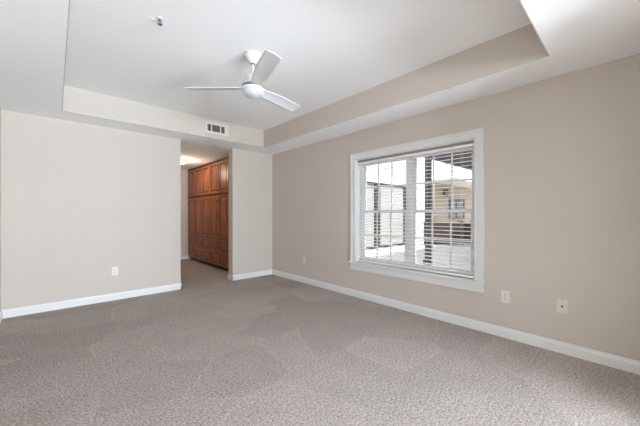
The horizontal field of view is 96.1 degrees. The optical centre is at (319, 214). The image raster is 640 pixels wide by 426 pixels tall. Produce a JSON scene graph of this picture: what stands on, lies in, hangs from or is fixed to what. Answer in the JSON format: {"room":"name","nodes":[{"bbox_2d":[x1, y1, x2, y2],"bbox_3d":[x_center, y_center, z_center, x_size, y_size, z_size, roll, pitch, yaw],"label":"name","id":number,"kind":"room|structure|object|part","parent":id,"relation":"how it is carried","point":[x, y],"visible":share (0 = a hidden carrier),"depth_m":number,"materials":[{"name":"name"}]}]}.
{"room":"empty bedroom","nodes":[
{"label":"empty bedroom","id":0,"kind":"room"},
{"bbox_2d":[0,108,0,310],"bbox_3d":[-1.488,-0.008,-2.074,3.334,2.440,11.450,0,0,-9],"label":"wall","id":1,"kind":"structure","parent":0,"point":[0,108],"depth_m":3.32,"materials":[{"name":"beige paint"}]},
{"bbox_2d":[0,310,2,322],"bbox_3d":[-1.873,1.163,1.363,0.015,0.098,5.443,0,0,-43],"label":"baseboard","id":2,"kind":"structure","parent":1,"relation":"attached to","point":[1,312],"depth_m":3.27,"materials":[{"name":"white wood"}]},
{"bbox_2d":[1,110,271,309],"bbox_3d":[-2.463,-0.008,4.635,3.882,2.440,0.170,0,0,-43],"label":"wall","id":3,"kind":"structure","parent":0,"point":[80,201],"depth_m":3.96,"materials":[{"name":"beige paint"}]},
{"bbox_2d":[112,267,117,274],"bbox_3d":[-2.919,0.801,4.094,0.074,0.118,0.009,0,0,-43],"label":"wall outlet","id":4,"kind":"object","parent":3,"relation":"attached to","point":[114,269],"visible":1,"depth_m":4.09,"materials":[{"name":"white plastic"}]},
{"bbox_2d":[2,269,271,318],"bbox_3d":[-2.403,1.163,4.681,3.732,0.098,0.185,0,0,-43],"label":"baseboard","id":5,"kind":"structure","parent":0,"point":[20,311],"depth_m":3.98,"materials":[{"name":"white wood"}]},
{"bbox_2d":[181,169,190,258],"bbox_3d":[-3.941,-0.008,7.702,2.040,2.440,0.150,0,0,-43],"label":"wall","id":6,"kind":"structure","parent":0,"point":[184,173],"depth_m":7.83,"materials":[{"name":"beige paint"}]},
{"bbox_2d":[62,0,548,147],"bbox_3d":[-0.638,-1.379,2.807,2.748,0.302,4.128,0,0,-43],"label":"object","id":7,"kind":"structure","parent":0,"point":[523,45],"depth_m":3.47,"materials":[{"name":"beige paint"}]},
{"bbox_2d":[0,259,639,425],"bbox_3d":[-1.100,1.242,0.523,7.790,0.060,14.560,0,0,-43],"label":"floor","id":8,"kind":"structure","parent":0,"point":[214,350],"depth_m":2.25,"materials":[{"name":"beige carpet"}]},
{"bbox_2d":[188,156,228,270],"bbox_3d":[-2.522,-0.004,7.134,0.682,2.432,2.470,0,0,-43],"label":"wardrobe","id":9,"kind":"object","parent":8,"relation":"on","point":[208,184],"visible":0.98,"depth_m":6.70,"materials":[{"name":"brown wood"}]},
{"bbox_3d":[-3.416,0.687,7.653,0.020,0.278,0.474,0,0,-43],"label":"drawer","id":10,"kind":"part","parent":9,"relation":"part of","materials":[{"name":"brown wood"}]},
{"bbox_3d":[-3.416,0.982,7.653,0.020,0.284,0.474,0,0,-43],"label":"drawer","id":11,"kind":"part","parent":9,"relation":"part of","materials":[{"name":"brown wood"}]},
{"bbox_3d":[-3.416,-0.830,7.653,0.020,0.700,0.474,0,0,-43],"label":"door","id":12,"kind":"part","parent":9,"relation":"part of","materials":[{"name":"brown wood"}]},
{"bbox_3d":[-3.416,0.045,7.653,0.020,0.970,0.474,0,0,-43],"label":"door","id":13,"kind":"part","parent":9,"relation":"part of","materials":[{"name":"brown wood"}]},
{"bbox_3d":[-3.081,0.687,7.290,0.020,0.278,0.474,0,0,-43],"label":"drawer","id":14,"kind":"part","parent":9,"relation":"part of","materials":[{"name":"brown wood"}]},
{"bbox_3d":[-3.081,0.982,7.290,0.020,0.284,0.474,0,0,-43],"label":"drawer","id":15,"kind":"part","parent":9,"relation":"part of","materials":[{"name":"brown wood"}]},
{"bbox_3d":[-3.081,-0.830,7.290,0.020,0.700,0.474,0,0,-43],"label":"door","id":16,"kind":"part","parent":9,"relation":"part of","materials":[{"name":"brown wood"}]},
{"bbox_3d":[-3.081,0.045,7.290,0.020,0.970,0.474,0,0,-43],"label":"door","id":17,"kind":"part","parent":9,"relation":"part of","materials":[{"name":"brown wood"}]},
{"bbox_3d":[-2.747,0.687,6.926,0.020,0.278,0.474,0,0,-43],"label":"drawer","id":18,"kind":"part","parent":9,"relation":"part of","materials":[{"name":"brown wood"}]},
{"bbox_3d":[-2.747,0.982,6.926,0.020,0.284,0.474,0,0,-43],"label":"drawer","id":19,"kind":"part","parent":9,"relation":"part of","materials":[{"name":"brown wood"}]},
{"bbox_3d":[-2.747,-0.830,6.926,0.020,0.700,0.474,0,0,-43],"label":"door","id":20,"kind":"part","parent":9,"relation":"part of","materials":[{"name":"brown wood"}]},
{"bbox_3d":[-2.747,0.045,6.926,0.020,0.970,0.474,0,0,-43],"label":"door","id":21,"kind":"part","parent":9,"relation":"part of","materials":[{"name":"brown wood"}]},
{"bbox_3d":[-2.742,-1.204,6.930,0.042,0.032,2.470,0,0,-43],"label":"crown moulding","id":22,"kind":"part","parent":9,"relation":"part of","materials":[{"name":"brown wood"}]},
{"bbox_3d":[-2.748,-0.460,6.925,0.023,0.024,2.470,0,0,-43],"label":"belt moulding","id":23,"kind":"part","parent":9,"relation":"part of","materials":[{"name":"brown wood"}]},
{"bbox_3d":[-2.412,0.687,6.563,0.020,0.278,0.474,0,0,-43],"label":"drawer","id":24,"kind":"part","parent":9,"relation":"part of","materials":[{"name":"brown wood"}]},
{"bbox_3d":[-2.412,0.982,6.563,0.020,0.284,0.474,0,0,-43],"label":"drawer","id":25,"kind":"part","parent":9,"relation":"part of","materials":[{"name":"brown wood"}]},
{"bbox_3d":[-2.412,-0.830,6.563,0.020,0.700,0.474,0,0,-43],"label":"door","id":26,"kind":"part","parent":9,"relation":"part of","materials":[{"name":"brown wood"}]},
{"bbox_3d":[-2.412,0.045,6.563,0.020,0.970,0.474,0,0,-43],"label":"door","id":27,"kind":"part","parent":9,"relation":"part of","materials":[{"name":"brown wood"}]},
{"bbox_3d":[-2.077,0.687,6.200,0.020,0.278,0.474,0,0,-43],"label":"drawer","id":28,"kind":"part","parent":9,"relation":"part of","materials":[{"name":"brown wood"}]},
{"bbox_3d":[-2.077,0.982,6.200,0.020,0.284,0.474,0,0,-43],"label":"drawer","id":29,"kind":"part","parent":9,"relation":"part of","materials":[{"name":"brown wood"}]},
{"bbox_3d":[-2.077,-0.830,6.200,0.020,0.700,0.474,0,0,-43],"label":"door","id":30,"kind":"part","parent":9,"relation":"part of","materials":[{"name":"brown wood"}]},
{"bbox_3d":[-2.077,0.045,6.200,0.020,0.970,0.474,0,0,-43],"label":"door","id":31,"kind":"part","parent":9,"relation":"part of","materials":[{"name":"brown wood"}]},
{"bbox_2d":[0,0,639,169],"bbox_3d":[-1.100,-1.439,0.523,7.790,0.422,14.560,0,0,-43],"label":"ceiling","id":32,"kind":"structure","parent":0,"point":[330,51],"depth_m":2.53,"materials":[{"name":"white paint"}]},
{"bbox_2d":[157,16,162,25],"bbox_3d":[-1.244,-1.504,2.237,0.044,0.051,0.044,0,0,-43],"label":"sprinkler","id":33,"kind":"object","parent":32,"relation":"attached to","point":[160,18],"visible":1,"depth_m":2.23,"materials":[{"name":"white plastic"}]},
{"bbox_2d":[181,158,187,163],"bbox_3d":[-3.096,-1.178,6.394,0.310,0.100,0.310,0,0,-43],"label":"hall ceiling light","id":34,"kind":"object","parent":32,"relation":"attached to","point":[183,161],"visible":0.53,"depth_m":6.34,"materials":[{"name":"white glass"}]},
{"bbox_2d":[205,121,228,136],"bbox_3d":[-1.660,-1.387,4.654,0.390,0.182,0.011,0,0,-43],"label":"ceiling vent","id":35,"kind":"object","parent":32,"relation":"in","point":[210,127],"visible":1,"depth_m":4.64,"materials":[{"name":"white metal"}]},
{"bbox_2d":[183,50,299,111],"bbox_3d":[-0.537,-1.321,2.737,1.158,0.418,1.136,0,0,-43],"label":"ceiling fan","id":36,"kind":"object","parent":32,"relation":"hanging from","point":[253,88],"visible":1,"depth_m":2.68,"materials":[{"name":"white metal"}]},
{"bbox_3d":[-1.005,-1.208,2.753,0.580,0.046,0.140,0,0,1],"label":"blade","id":37,"kind":"part","parent":36,"relation":"part of","materials":[{"name":"white plastic"}]},
{"bbox_3d":[-0.640,-1.145,2.746,0.208,0.067,0.208,0,0,-43],"label":"lamp shade","id":38,"kind":"part","parent":36,"relation":"part of","materials":[{"name":"white glass"}]},
{"bbox_3d":[-0.475,-1.208,2.420,0.140,0.046,0.580,0,0,-27],"label":"blade","id":39,"kind":"part","parent":36,"relation":"part of","materials":[{"name":"white plastic"}]},
{"bbox_3d":[-0.435,-1.208,3.048,0.140,0.046,0.580,0,0,34],"label":"blade","id":40,"kind":"part","parent":36,"relation":"part of","materials":[{"name":"white plastic"}]},
{"bbox_2d":[272,53,639,360],"bbox_3d":[2.802,-0.008,1.910,0.170,2.440,11.313,0,0,-43],"label":"wall","id":41,"kind":"structure","parent":0,"point":[562,152],"depth_m":2.68,"materials":[{"name":"beige paint"}]},
{"bbox_2d":[348,128,486,292],"bbox_3d":[1.131,-0.045,3.690,0.215,1.710,1.863,0,0,-43],"label":"window","id":42,"kind":"structure","parent":41,"relation":"in","point":[476,284],"depth_m":3.59,"materials":[{"name":"white plastic"}]},
{"bbox_3d":[0.892,0.298,4.023,0.030,0.728,0.738,0,0,-43],"label":"sash","id":43,"kind":"part","parent":42,"relation":"part of","materials":[{"name":"white plastic"}]},
{"bbox_3d":[0.916,-0.396,4.045,0.030,0.740,0.738,0,0,-43],"label":"sash","id":44,"kind":"part","parent":42,"relation":"part of","materials":[{"name":"white plastic"}]},
{"bbox_2d":[358,140,473,277],"bbox_3d":[1.117,-0.059,3.677,0.058,1.473,1.599,0,0,-43],"label":"window blind","id":45,"kind":"object","parent":42,"relation":"attached to","point":[469,143],"visible":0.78,"depth_m":3.56,"materials":[{"name":"plastic"}]},
{"bbox_3d":[0.663,-0.042,4.170,0.057,1.408,0.002,0,0,-43],"label":"ladder cord","id":46,"kind":"part","parent":45,"relation":"part of","materials":[{"name":"white fabric"}]},
{"bbox_3d":[0.948,-0.042,3.861,0.057,1.408,0.002,0,0,-43],"label":"ladder cord","id":47,"kind":"part","parent":45,"relation":"part of","materials":[{"name":"white fabric"}]},
{"bbox_3d":[1.117,0.668,3.677,0.050,0.020,1.595,0,0,-43],"label":"rail","id":48,"kind":"part","parent":45,"relation":"part of","materials":[{"name":"white plastic"}]},
{"bbox_3d":[1.177,-0.052,3.732,0.091,1.488,1.611,0,0,-43],"label":"frame","id":49,"kind":"part","parent":42,"relation":"part of","materials":[{"name":"white plastic"}]},
{"bbox_3d":[1.445,0.298,3.423,0.030,0.728,0.733,0,0,-43],"label":"sash","id":50,"kind":"part","parent":42,"relation":"part of","materials":[{"name":"white plastic"}]},
{"bbox_3d":[1.468,-0.396,3.445,0.030,0.740,0.733,0,0,-43],"label":"sash","id":51,"kind":"part","parent":42,"relation":"part of","materials":[{"name":"white plastic"}]},
{"bbox_2d":[272,269,639,374],"bbox_3d":[2.741,1.163,1.840,0.015,0.098,10.993,0,0,-43],"label":"baseboard","id":52,"kind":"structure","parent":41,"relation":"attached to","point":[618,362],"depth_m":2.88,"materials":[{"name":"white wood"}]},
{"bbox_2d":[501,290,509,302],"bbox_3d":[1.827,0.807,2.836,0.009,0.118,0.074,0,0,-43],"label":"wall outlet","id":53,"kind":"object","parent":41,"relation":"attached to","point":[505,295],"visible":1,"depth_m":2.83,"materials":[{"name":"white plastic"}]},
{"bbox_2d":[557,299,567,313],"bbox_3d":[2.116,0.802,2.515,0.018,0.118,0.074,0,0,-43],"label":"cable plate","id":54,"kind":"object","parent":41,"relation":"attached to","point":[562,305],"visible":1,"depth_m":2.52,"materials":[{"name":"beige plastic"}]},
{"label":"outside","id":55,"kind":"structure","parent":0,"visible":0},
{"bbox_2d":[365,242,470,269],"bbox_3d":[13.090,1.372,13.420,30.560,0.200,30.000,0,0,-43],"label":"ground","id":56,"kind":"structure","parent":55,"point":[417,245],"depth_m":9.45,"materials":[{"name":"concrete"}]},
{"bbox_2d":[365,157,471,249],"bbox_3d":[5.246,-1.558,13.093,18.540,5.660,1.650,0,0,-43],"label":"building","id":57,"kind":"structure","parent":56,"relation":"on","point":[371,199],"depth_m":12.19,"materials":[{"name":"white paint"}]},
{"bbox_3d":[1.674,0.032,10.448,0.940,2.320,0.020,0,0,-43],"label":"pane","id":58,"kind":"part","parent":57,"relation":"part of","materials":[{"name":"white glass"}]},
{"bbox_3d":[2.887,0.032,11.566,1.680,2.320,0.020,0,0,-43],"label":"pane","id":59,"kind":"part","parent":57,"relation":"part of","materials":[{"name":"white glass"}]},
{"bbox_3d":[7.582,-0.313,15.915,1.780,0.950,0.015,0,0,-43],"label":"pane","id":60,"kind":"part","parent":57,"relation":"part of","materials":[{"name":"clear glass"}]},
{"bbox_2d":[423,150,471,264],"bbox_3d":[7.700,-0.208,7.383,7.470,2.960,6.825,0,0,-43],"label":"patio cover","id":61,"kind":"object","parent":56,"relation":"on","point":[428,199],"visible":0.16,"depth_m":7.34,"materials":[{"name":"grey paint"}]},
{"bbox_3d":[2.768,-0.108,7.356,0.180,2.760,0.180,0,0,-43],"label":"post","id":62,"kind":"part","parent":61,"relation":"part of","materials":[{"name":"grey paint"}]},
{"bbox_2d":[424,221,470,244],"bbox_3d":[6.101,0.772,12.286,3.482,1.000,0.152,0,0,-8],"label":"fence","id":63,"kind":"object","parent":56,"relation":"on","point":[457,227],"visible":0.39,"depth_m":12.14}
]}

